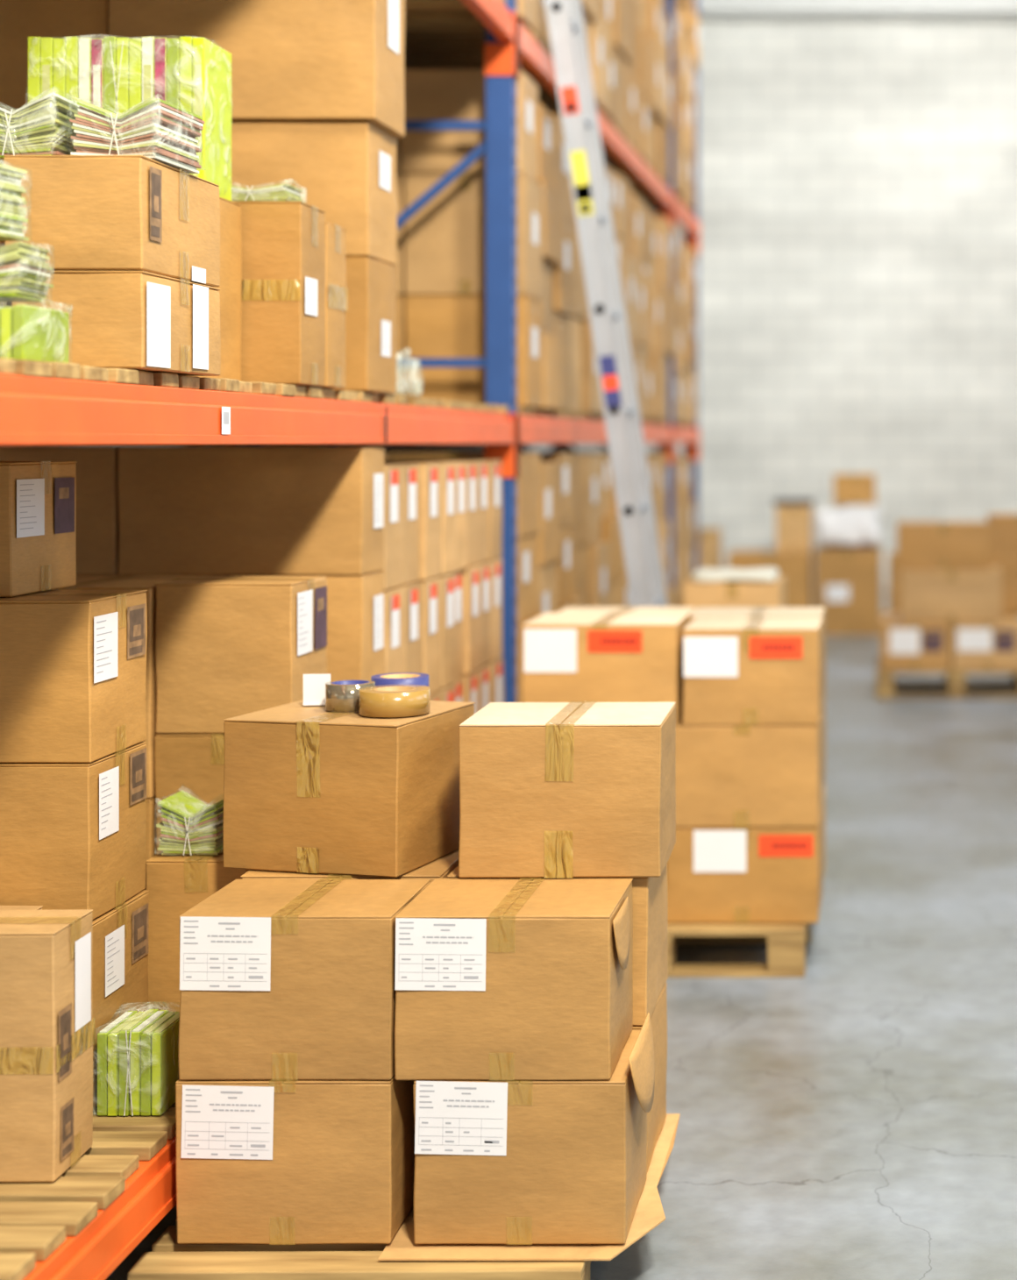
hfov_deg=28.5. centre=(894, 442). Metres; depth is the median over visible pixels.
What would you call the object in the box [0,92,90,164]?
pack
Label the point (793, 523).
cardboard box
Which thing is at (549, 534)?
cardboard box
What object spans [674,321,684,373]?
cardboard box
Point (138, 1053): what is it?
pack
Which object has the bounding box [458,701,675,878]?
cardboard box
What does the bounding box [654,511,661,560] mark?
cardboard box
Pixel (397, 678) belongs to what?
tape roll
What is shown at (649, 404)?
cardboard box
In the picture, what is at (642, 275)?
cardboard box
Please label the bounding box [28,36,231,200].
pack
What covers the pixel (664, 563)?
cardboard box
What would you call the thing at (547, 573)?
cardboard box
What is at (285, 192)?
pack
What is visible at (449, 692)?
cardboard box
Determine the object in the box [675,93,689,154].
cardboard box
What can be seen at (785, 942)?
wooden pallet
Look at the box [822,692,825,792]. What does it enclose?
cardboard box
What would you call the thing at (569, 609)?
cardboard box
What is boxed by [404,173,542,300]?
cardboard box
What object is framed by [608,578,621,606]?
cardboard box
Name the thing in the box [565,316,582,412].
cardboard box
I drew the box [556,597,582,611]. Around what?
cardboard box
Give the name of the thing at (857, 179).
wall
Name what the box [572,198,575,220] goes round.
cardboard box
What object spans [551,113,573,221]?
cardboard box
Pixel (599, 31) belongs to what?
cardboard box
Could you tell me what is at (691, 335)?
cardboard box
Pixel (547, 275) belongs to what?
cardboard box
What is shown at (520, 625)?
cardboard box
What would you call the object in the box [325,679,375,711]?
tape roll
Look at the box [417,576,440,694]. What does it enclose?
cardboard box
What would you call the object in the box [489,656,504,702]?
cardboard box
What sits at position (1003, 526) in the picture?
cardboard box
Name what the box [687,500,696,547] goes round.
cardboard box
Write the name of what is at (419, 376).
clear plastic bag
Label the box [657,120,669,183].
cardboard box
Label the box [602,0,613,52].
cardboard box
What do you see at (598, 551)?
cardboard box
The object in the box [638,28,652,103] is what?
cardboard box
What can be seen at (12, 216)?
pack
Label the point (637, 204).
cardboard box
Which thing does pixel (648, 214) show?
cardboard box
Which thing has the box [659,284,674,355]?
cardboard box
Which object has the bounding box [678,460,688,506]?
cardboard box
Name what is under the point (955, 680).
wooden pallet
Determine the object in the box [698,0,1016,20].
trim
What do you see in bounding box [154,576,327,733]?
cardboard box
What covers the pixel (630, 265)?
cardboard box
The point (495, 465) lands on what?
cardboard box
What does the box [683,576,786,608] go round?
cardboard box
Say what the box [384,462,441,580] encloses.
cardboard box
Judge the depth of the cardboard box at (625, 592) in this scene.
10.12 m
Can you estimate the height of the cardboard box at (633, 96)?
0.410 m
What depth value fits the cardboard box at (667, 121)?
12.00 m
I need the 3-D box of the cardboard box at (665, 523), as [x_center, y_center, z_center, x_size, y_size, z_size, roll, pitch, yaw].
[-1.654,0.708,12.155,0.446,0.432,0.356,0,0,0]
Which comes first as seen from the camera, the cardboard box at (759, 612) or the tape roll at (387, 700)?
the tape roll at (387, 700)
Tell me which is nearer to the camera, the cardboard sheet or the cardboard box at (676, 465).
the cardboard sheet
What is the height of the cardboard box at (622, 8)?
0.411 m
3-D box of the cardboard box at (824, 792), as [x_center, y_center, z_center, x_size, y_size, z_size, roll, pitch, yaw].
[-0.482,1.391,6.835,0.470,0.309,0.396,0,0,0]
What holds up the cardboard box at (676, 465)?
on the cardboard box at (676, 503)
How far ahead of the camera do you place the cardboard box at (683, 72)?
12.87 m
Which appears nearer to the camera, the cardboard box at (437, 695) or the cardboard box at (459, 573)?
the cardboard box at (437, 695)
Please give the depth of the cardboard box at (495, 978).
3.75 m
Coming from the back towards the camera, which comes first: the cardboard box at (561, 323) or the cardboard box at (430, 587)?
the cardboard box at (561, 323)
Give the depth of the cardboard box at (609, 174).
9.61 m
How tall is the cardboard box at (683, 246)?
0.306 m
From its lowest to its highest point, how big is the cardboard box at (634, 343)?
0.428 m
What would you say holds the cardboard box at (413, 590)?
on the cardboard box
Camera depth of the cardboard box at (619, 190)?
9.93 m
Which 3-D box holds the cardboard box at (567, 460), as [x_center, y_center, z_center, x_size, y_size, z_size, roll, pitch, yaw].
[-1.680,0.206,8.514,0.486,0.327,0.446,0,0,0]
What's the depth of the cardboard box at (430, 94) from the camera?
7.42 m
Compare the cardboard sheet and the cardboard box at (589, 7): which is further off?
the cardboard box at (589, 7)
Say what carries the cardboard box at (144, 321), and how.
on the rack
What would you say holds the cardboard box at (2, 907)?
on the rack
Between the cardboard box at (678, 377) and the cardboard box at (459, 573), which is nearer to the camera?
the cardboard box at (459, 573)
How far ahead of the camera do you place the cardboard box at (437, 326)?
7.42 m
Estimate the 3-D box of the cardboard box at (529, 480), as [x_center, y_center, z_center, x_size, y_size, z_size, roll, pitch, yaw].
[-1.690,0.200,7.642,0.500,0.330,0.450,0,0,0]
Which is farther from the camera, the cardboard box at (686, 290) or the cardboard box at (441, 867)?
the cardboard box at (686, 290)
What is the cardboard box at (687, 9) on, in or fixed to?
on the cardboard box
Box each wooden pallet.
[127,1225,591,1279]
[667,923,811,977]
[875,655,1016,698]
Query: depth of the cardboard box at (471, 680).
6.55 m
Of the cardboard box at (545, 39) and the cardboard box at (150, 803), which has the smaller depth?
the cardboard box at (150, 803)
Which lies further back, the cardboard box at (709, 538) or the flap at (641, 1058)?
the cardboard box at (709, 538)
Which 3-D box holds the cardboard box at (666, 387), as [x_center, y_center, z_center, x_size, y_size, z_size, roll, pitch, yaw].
[-1.688,-0.351,12.122,0.496,0.419,0.480,0,0,0]
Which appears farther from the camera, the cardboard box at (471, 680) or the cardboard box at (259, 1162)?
the cardboard box at (471, 680)
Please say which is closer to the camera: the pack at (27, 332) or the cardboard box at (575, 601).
the pack at (27, 332)
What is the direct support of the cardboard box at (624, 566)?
on the cardboard box at (625, 592)
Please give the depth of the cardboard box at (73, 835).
3.90 m
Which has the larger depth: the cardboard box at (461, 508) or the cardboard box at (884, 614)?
the cardboard box at (884, 614)
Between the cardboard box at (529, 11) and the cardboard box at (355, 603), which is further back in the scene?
the cardboard box at (529, 11)
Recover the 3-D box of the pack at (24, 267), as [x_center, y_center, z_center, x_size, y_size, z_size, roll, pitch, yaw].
[-1.607,-0.307,3.399,0.219,0.106,0.177,0,0,-6]
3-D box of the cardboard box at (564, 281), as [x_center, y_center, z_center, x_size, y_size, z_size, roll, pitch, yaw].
[-1.651,-0.773,8.409,0.458,0.421,0.404,0,0,0]
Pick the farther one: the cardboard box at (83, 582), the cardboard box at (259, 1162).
the cardboard box at (83, 582)
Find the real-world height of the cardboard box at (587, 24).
0.349 m
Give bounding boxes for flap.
[612,896,629,969]
[628,1012,654,1112]
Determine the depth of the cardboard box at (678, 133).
12.59 m
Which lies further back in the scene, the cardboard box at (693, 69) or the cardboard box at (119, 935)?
the cardboard box at (693, 69)
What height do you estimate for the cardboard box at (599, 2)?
0.412 m
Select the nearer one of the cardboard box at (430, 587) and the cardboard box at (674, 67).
the cardboard box at (430, 587)
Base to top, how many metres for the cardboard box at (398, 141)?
0.399 m
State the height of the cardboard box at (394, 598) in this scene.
0.356 m
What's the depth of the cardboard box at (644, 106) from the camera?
11.06 m
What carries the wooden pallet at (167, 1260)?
on the floor
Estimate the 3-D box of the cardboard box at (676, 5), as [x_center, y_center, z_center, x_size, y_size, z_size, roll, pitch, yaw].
[-1.662,-2.703,12.677,0.464,0.424,0.338,0,0,0]
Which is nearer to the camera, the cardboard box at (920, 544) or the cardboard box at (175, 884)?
the cardboard box at (175, 884)
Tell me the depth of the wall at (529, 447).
11.60 m
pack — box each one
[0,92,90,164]
[0,163,28,241]
[0,241,53,302]
[0,304,68,362]
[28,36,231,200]
[69,96,204,173]
[97,1009,179,1116]
[156,790,223,855]
[231,183,304,202]
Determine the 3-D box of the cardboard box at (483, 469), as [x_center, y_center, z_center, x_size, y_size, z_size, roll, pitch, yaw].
[-1.672,0.241,6.775,0.467,0.357,0.191,0,0,0]
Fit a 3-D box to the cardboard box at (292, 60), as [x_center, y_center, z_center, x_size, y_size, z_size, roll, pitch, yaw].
[-1.759,-1.122,5.360,0.726,0.496,0.325,0,0,0]
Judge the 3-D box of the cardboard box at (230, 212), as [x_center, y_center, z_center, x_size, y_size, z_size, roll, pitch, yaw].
[-1.840,-0.356,4.375,0.565,0.431,0.476,0,0,0]
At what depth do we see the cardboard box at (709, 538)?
16.60 m
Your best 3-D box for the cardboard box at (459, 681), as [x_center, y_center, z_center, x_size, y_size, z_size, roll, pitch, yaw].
[-1.672,0.925,6.379,0.466,0.287,0.197,0,0,0]
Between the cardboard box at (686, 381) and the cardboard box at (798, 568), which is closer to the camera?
the cardboard box at (686, 381)
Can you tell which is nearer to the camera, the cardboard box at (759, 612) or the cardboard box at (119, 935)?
the cardboard box at (119, 935)
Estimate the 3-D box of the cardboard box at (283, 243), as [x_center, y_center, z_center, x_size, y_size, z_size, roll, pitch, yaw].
[-1.612,-0.361,4.729,0.383,0.441,0.206,0,0,0]
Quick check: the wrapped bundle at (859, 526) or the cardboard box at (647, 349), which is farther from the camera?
the wrapped bundle at (859, 526)
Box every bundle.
[691,567,778,582]
[815,504,881,547]
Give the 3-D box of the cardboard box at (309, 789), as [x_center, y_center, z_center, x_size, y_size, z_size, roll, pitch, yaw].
[-1.206,0.756,4.300,0.414,0.324,0.386,0,0,13]
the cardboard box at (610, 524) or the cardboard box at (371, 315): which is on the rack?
the cardboard box at (371, 315)
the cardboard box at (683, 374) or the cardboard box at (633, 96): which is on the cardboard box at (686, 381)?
the cardboard box at (683, 374)
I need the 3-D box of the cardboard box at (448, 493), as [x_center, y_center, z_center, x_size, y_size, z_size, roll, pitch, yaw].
[-1.655,0.241,6.187,0.467,0.356,0.185,0,0,0]
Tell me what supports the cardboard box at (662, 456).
on the cardboard box at (665, 523)
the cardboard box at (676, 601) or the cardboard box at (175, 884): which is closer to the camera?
the cardboard box at (175, 884)
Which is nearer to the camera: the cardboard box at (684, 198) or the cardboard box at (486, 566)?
the cardboard box at (486, 566)
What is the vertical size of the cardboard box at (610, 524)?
0.326 m
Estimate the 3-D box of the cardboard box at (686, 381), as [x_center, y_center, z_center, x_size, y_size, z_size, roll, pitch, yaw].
[-1.621,-0.294,13.178,0.428,0.307,0.401,0,0,0]
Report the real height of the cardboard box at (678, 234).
0.322 m
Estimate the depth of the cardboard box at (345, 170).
5.22 m
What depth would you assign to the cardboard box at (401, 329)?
7.42 m
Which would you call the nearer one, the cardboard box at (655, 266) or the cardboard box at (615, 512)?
the cardboard box at (615, 512)
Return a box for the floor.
[105,635,1016,1279]
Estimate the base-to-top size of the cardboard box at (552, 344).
0.306 m
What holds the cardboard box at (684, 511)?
on the cardboard box at (686, 557)
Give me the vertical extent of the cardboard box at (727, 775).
0.328 m
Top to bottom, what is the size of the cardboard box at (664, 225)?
0.419 m
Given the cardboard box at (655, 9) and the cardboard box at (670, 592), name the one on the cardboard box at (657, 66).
the cardboard box at (655, 9)
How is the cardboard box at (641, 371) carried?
on the rack
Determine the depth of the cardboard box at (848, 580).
17.00 m
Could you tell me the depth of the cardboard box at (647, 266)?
11.41 m
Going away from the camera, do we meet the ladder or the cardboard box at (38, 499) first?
the cardboard box at (38, 499)
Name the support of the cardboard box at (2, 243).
on the rack
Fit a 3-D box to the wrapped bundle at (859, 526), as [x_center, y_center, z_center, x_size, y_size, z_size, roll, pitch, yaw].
[-0.411,0.745,17.300,0.610,0.382,0.407,0,0,0]
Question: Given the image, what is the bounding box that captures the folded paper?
[303,674,330,705]
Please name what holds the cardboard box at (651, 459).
on the cardboard box
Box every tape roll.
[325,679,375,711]
[358,684,430,717]
[370,672,428,686]
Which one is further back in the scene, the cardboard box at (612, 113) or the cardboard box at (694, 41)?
the cardboard box at (694, 41)
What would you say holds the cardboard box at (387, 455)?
on the cardboard box
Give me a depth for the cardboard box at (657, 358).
11.59 m
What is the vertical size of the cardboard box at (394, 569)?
0.357 m
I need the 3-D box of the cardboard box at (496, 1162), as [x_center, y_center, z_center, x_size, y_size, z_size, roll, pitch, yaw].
[-0.729,1.399,3.914,0.416,0.320,0.338,0,0,0]
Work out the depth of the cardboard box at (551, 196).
7.96 m
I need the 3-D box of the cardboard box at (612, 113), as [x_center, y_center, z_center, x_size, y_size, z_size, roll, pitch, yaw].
[-1.676,-1.812,9.761,0.506,0.343,0.355,0,0,0]
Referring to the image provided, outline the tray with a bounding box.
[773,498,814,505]
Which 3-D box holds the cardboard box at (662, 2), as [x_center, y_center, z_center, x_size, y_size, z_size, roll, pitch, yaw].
[-1.683,-2.835,12.026,0.464,0.340,0.380,0,0,0]
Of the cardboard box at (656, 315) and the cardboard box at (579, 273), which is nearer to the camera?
the cardboard box at (579, 273)
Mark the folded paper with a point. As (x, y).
(314, 685)
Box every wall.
[19,443,608,452]
[644,20,1016,612]
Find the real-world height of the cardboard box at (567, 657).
0.327 m
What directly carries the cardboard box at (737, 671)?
on the cardboard box at (727, 775)
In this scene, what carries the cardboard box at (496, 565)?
on the cardboard box at (496, 665)
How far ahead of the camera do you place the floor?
5.46 m
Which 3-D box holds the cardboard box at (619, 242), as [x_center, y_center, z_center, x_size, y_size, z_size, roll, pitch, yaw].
[-1.651,-0.914,9.944,0.463,0.307,0.430,0,0,0]
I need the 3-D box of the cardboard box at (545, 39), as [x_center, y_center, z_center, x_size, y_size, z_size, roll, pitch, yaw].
[-1.682,-1.816,8.065,0.488,0.350,0.469,0,0,0]
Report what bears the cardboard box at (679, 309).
on the cardboard box at (679, 329)
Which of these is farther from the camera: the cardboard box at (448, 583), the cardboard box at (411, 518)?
the cardboard box at (448, 583)
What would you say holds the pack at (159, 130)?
on the cardboard box at (90, 212)
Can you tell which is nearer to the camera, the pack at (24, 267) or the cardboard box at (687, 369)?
the pack at (24, 267)
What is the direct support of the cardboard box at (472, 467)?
on the cardboard box at (472, 573)
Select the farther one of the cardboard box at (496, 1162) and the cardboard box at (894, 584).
the cardboard box at (894, 584)
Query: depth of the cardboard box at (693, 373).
13.77 m
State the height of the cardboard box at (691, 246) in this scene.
0.421 m
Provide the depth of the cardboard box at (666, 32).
12.05 m
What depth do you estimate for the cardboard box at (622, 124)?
10.21 m
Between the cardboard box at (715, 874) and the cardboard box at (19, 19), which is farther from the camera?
the cardboard box at (715, 874)
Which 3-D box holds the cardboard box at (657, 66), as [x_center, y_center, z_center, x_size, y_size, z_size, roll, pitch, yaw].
[-1.639,-2.151,11.598,0.470,0.339,0.468,0,0,0]
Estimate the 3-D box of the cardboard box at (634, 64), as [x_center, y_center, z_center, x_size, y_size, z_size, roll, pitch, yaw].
[-1.659,-2.260,10.676,0.432,0.412,0.477,0,0,0]
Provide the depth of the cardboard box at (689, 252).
13.40 m
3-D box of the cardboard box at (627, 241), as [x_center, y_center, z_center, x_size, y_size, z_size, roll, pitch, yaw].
[-1.669,-1.213,10.388,0.448,0.426,0.449,0,0,0]
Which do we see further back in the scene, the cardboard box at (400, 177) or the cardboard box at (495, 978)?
the cardboard box at (400, 177)
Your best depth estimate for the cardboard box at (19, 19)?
5.22 m
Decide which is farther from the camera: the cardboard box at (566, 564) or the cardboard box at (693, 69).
the cardboard box at (693, 69)
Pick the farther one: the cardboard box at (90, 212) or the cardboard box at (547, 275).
the cardboard box at (547, 275)
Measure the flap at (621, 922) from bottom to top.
0.120 m
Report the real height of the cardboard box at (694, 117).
0.354 m
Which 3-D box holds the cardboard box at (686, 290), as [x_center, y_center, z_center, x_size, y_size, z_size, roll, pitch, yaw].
[-1.645,-0.910,13.178,0.427,0.307,0.401,0,0,0]
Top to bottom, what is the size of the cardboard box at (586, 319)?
0.420 m
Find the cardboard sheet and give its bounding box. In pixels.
[377,1113,680,1260]
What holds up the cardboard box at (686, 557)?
on the cardboard box
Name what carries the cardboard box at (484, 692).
on the cardboard box
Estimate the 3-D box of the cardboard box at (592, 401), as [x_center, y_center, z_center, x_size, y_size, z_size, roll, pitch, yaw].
[-1.660,-0.351,9.178,0.503,0.419,0.385,0,0,0]
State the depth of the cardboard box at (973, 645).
12.85 m
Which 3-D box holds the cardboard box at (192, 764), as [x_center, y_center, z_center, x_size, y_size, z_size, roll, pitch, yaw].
[-1.588,0.854,4.700,0.325,0.332,0.286,0,0,0]
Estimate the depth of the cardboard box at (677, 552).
12.82 m
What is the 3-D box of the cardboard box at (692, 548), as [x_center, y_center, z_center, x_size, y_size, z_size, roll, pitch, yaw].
[-1.662,0.888,13.644,0.460,0.312,0.403,0,0,0]
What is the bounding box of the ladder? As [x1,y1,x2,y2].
[544,0,668,607]
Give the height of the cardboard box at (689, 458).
0.314 m
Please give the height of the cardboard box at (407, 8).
0.567 m
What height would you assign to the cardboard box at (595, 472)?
0.434 m
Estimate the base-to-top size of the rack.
5.200 m
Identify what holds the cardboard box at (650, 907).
on the cardboard box at (656, 1118)
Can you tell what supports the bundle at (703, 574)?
on the cardboard box at (731, 593)
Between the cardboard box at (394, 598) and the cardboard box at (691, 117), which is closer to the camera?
the cardboard box at (394, 598)
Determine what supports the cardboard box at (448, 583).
on the cardboard box
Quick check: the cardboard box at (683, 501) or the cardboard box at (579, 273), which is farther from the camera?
the cardboard box at (683, 501)
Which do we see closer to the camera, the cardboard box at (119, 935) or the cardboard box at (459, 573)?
the cardboard box at (119, 935)
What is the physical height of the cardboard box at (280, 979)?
0.322 m
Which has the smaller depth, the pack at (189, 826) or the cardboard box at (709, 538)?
the pack at (189, 826)
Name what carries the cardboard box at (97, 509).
on the cardboard box
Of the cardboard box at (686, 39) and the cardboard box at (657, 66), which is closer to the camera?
the cardboard box at (657, 66)
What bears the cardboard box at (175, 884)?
on the rack
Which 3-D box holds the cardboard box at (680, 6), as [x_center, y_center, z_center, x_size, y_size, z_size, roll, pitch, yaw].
[-1.704,-2.846,13.073,0.505,0.342,0.446,0,0,0]
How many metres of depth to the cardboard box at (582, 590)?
8.97 m
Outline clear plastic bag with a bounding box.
[398,359,422,396]
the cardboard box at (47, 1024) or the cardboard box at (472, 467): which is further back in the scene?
the cardboard box at (472, 467)
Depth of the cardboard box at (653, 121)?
11.65 m
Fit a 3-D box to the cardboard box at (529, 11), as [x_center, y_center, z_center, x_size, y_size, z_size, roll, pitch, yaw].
[-1.642,-1.814,7.621,0.432,0.346,0.408,0,0,0]
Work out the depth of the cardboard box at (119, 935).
4.03 m
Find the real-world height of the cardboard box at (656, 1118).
0.319 m
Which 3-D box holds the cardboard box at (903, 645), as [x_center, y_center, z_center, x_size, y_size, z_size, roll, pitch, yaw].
[0.142,1.353,13.074,0.470,0.310,0.458,0,0,0]
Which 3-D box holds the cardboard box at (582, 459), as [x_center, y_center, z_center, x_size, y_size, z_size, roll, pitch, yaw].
[-1.691,0.265,8.948,0.496,0.436,0.414,0,0,0]
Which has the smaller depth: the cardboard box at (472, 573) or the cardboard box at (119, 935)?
the cardboard box at (119, 935)
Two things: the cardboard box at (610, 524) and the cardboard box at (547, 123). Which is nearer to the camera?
the cardboard box at (547, 123)
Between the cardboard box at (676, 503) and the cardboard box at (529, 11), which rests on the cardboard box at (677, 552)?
the cardboard box at (676, 503)
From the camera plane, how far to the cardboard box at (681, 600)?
13.00 m
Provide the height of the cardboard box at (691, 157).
0.407 m
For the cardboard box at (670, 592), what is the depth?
12.15 m
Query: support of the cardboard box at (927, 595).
on the cardboard box at (973, 645)
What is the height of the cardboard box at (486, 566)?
0.357 m
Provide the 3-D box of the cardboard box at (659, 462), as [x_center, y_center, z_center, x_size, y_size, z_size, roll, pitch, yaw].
[-1.672,0.261,11.797,0.465,0.312,0.350,0,0,0]
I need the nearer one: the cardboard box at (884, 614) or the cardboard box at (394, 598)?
the cardboard box at (394, 598)
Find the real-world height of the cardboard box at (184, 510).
0.345 m
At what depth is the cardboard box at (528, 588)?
7.62 m
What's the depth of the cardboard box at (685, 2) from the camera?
13.22 m
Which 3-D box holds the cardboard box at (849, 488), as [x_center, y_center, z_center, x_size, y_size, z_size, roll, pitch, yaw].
[-0.355,0.413,17.300,0.375,0.270,0.306,0,0,0]
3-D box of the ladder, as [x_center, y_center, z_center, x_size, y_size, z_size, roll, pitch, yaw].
[-1.144,-0.300,7.953,0.664,4.012,0.444,0,0,0]
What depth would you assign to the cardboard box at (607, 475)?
9.76 m
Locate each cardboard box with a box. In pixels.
[0,0,108,114]
[0,241,11,306]
[0,446,139,575]
[0,461,77,597]
[0,590,148,762]
[0,741,146,919]
[0,905,42,910]
[0,909,94,1181]
[4,155,220,287]
[11,270,220,376]
[50,575,210,798]
[91,889,148,1111]
[108,0,405,136]
[118,446,384,575]
[132,570,384,681]
[144,796,156,867]
[145,851,249,1012]
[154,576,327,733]
[155,733,224,854]
[174,1076,415,1244]
[178,879,430,1080]
[197,196,241,381]
[222,699,475,877]
[231,120,397,265]
[233,201,326,386]
[241,848,459,882]
[318,221,347,388]
[328,256,397,393]
[381,463,404,590]
[384,451,415,459]
[384,459,502,560]
[384,460,489,563]
[384,461,468,570]
[384,462,420,584]
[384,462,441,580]
[384,586,405,673]
[387,295,405,395]
[389,462,455,575]
[391,451,540,537]
[393,878,632,1080]
[395,136,404,174]
[395,172,407,296]
[398,581,422,673]
[399,69,538,181]
[404,0,505,12]
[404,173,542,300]
[405,295,543,407]
[413,1030,647,1244]
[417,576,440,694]
[430,690,442,701]
[436,572,455,689]
[438,682,455,701]
[447,860,668,1025]
[453,568,463,678]
[454,675,464,702]
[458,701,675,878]
[462,564,481,674]
[462,668,479,712]
[466,461,478,566]
[476,561,491,667]
[478,662,490,710]
[483,558,502,661]
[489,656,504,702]
[517,0,541,37]
[517,533,539,623]
[517,614,541,702]
[519,451,613,517]
[522,611,690,725]
[533,332,561,409]
[537,103,559,190]
[537,179,561,263]
[537,461,559,566]
[537,561,557,614]
[539,0,552,55]
[540,260,554,334]
[540,452,575,528]
[546,311,570,411]
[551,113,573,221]
[551,214,575,316]
[556,525,575,605]
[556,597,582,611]
[556,606,696,613]
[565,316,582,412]
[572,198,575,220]
[573,219,584,319]
[574,322,603,413]
[574,453,590,548]
[575,545,589,606]
[580,284,590,322]
[581,0,597,21]
[582,11,590,67]
[588,541,609,606]
[589,453,601,544]
[590,14,608,112]
[597,0,602,21]
[599,515,623,584]
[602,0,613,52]
[603,46,617,124]
[604,163,613,226]
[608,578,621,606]
[611,169,625,239]
[611,485,618,515]
[613,0,631,62]
[613,44,627,138]
[614,233,624,298]
[616,172,631,257]
[621,576,631,606]
[622,547,625,575]
[623,254,637,339]
[626,0,639,78]
[626,64,639,152]
[629,336,638,398]
[631,191,644,270]
[631,981,666,1172]
[636,267,647,345]
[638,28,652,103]
[638,344,644,418]
[639,91,650,163]
[642,313,652,366]
[642,364,654,419]
[643,204,653,263]
[643,258,651,314]
[646,451,667,520]
[646,455,657,508]
[647,0,663,62]
[647,351,665,419]
[648,111,657,173]
[650,49,664,119]
[650,214,659,284]
[650,282,661,352]
[654,215,671,288]
[654,460,661,511]
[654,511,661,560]
[656,65,671,129]
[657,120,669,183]
[658,0,664,12]
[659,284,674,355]
[661,354,668,420]
[661,519,669,589]
[661,561,666,593]
[663,12,669,72]
[666,587,674,606]
[667,805,823,923]
[674,0,678,68]
[674,66,675,124]
[674,124,682,196]
[674,225,682,275]
[674,271,685,325]
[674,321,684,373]
[674,371,682,421]
[674,453,679,501]
[674,500,678,550]
[674,548,680,599]
[674,597,679,606]
[675,42,689,104]
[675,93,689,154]
[675,711,823,827]
[677,149,687,204]
[678,3,682,42]
[678,376,690,422]
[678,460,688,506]
[678,504,689,552]
[679,456,691,501]
[679,549,691,597]
[679,597,683,606]
[681,243,684,277]
[681,334,685,376]
[682,0,689,4]
[682,0,693,37]
[682,27,690,89]
[682,288,687,334]
[682,617,824,725]
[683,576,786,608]
[684,146,695,211]
[684,245,696,280]
[684,246,695,307]
[684,363,691,422]
[685,305,696,365]
[686,365,697,423]
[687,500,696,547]
[688,89,694,152]
[688,545,694,577]
[689,606,825,699]
[690,10,698,67]
[690,61,695,116]
[694,116,695,166]
[698,527,721,568]
[727,549,813,606]
[775,505,812,553]
[814,545,881,635]
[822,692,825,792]
[822,782,825,884]
[833,473,875,504]
[880,617,950,668]
[881,611,1016,617]
[888,551,901,611]
[896,520,989,569]
[901,566,1002,622]
[950,617,1016,668]
[987,512,1016,616]
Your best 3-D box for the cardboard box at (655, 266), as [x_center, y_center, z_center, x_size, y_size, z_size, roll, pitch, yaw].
[-1.664,-1.166,11.698,0.441,0.408,0.360,0,0,0]
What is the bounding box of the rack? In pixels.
[0,0,699,1279]

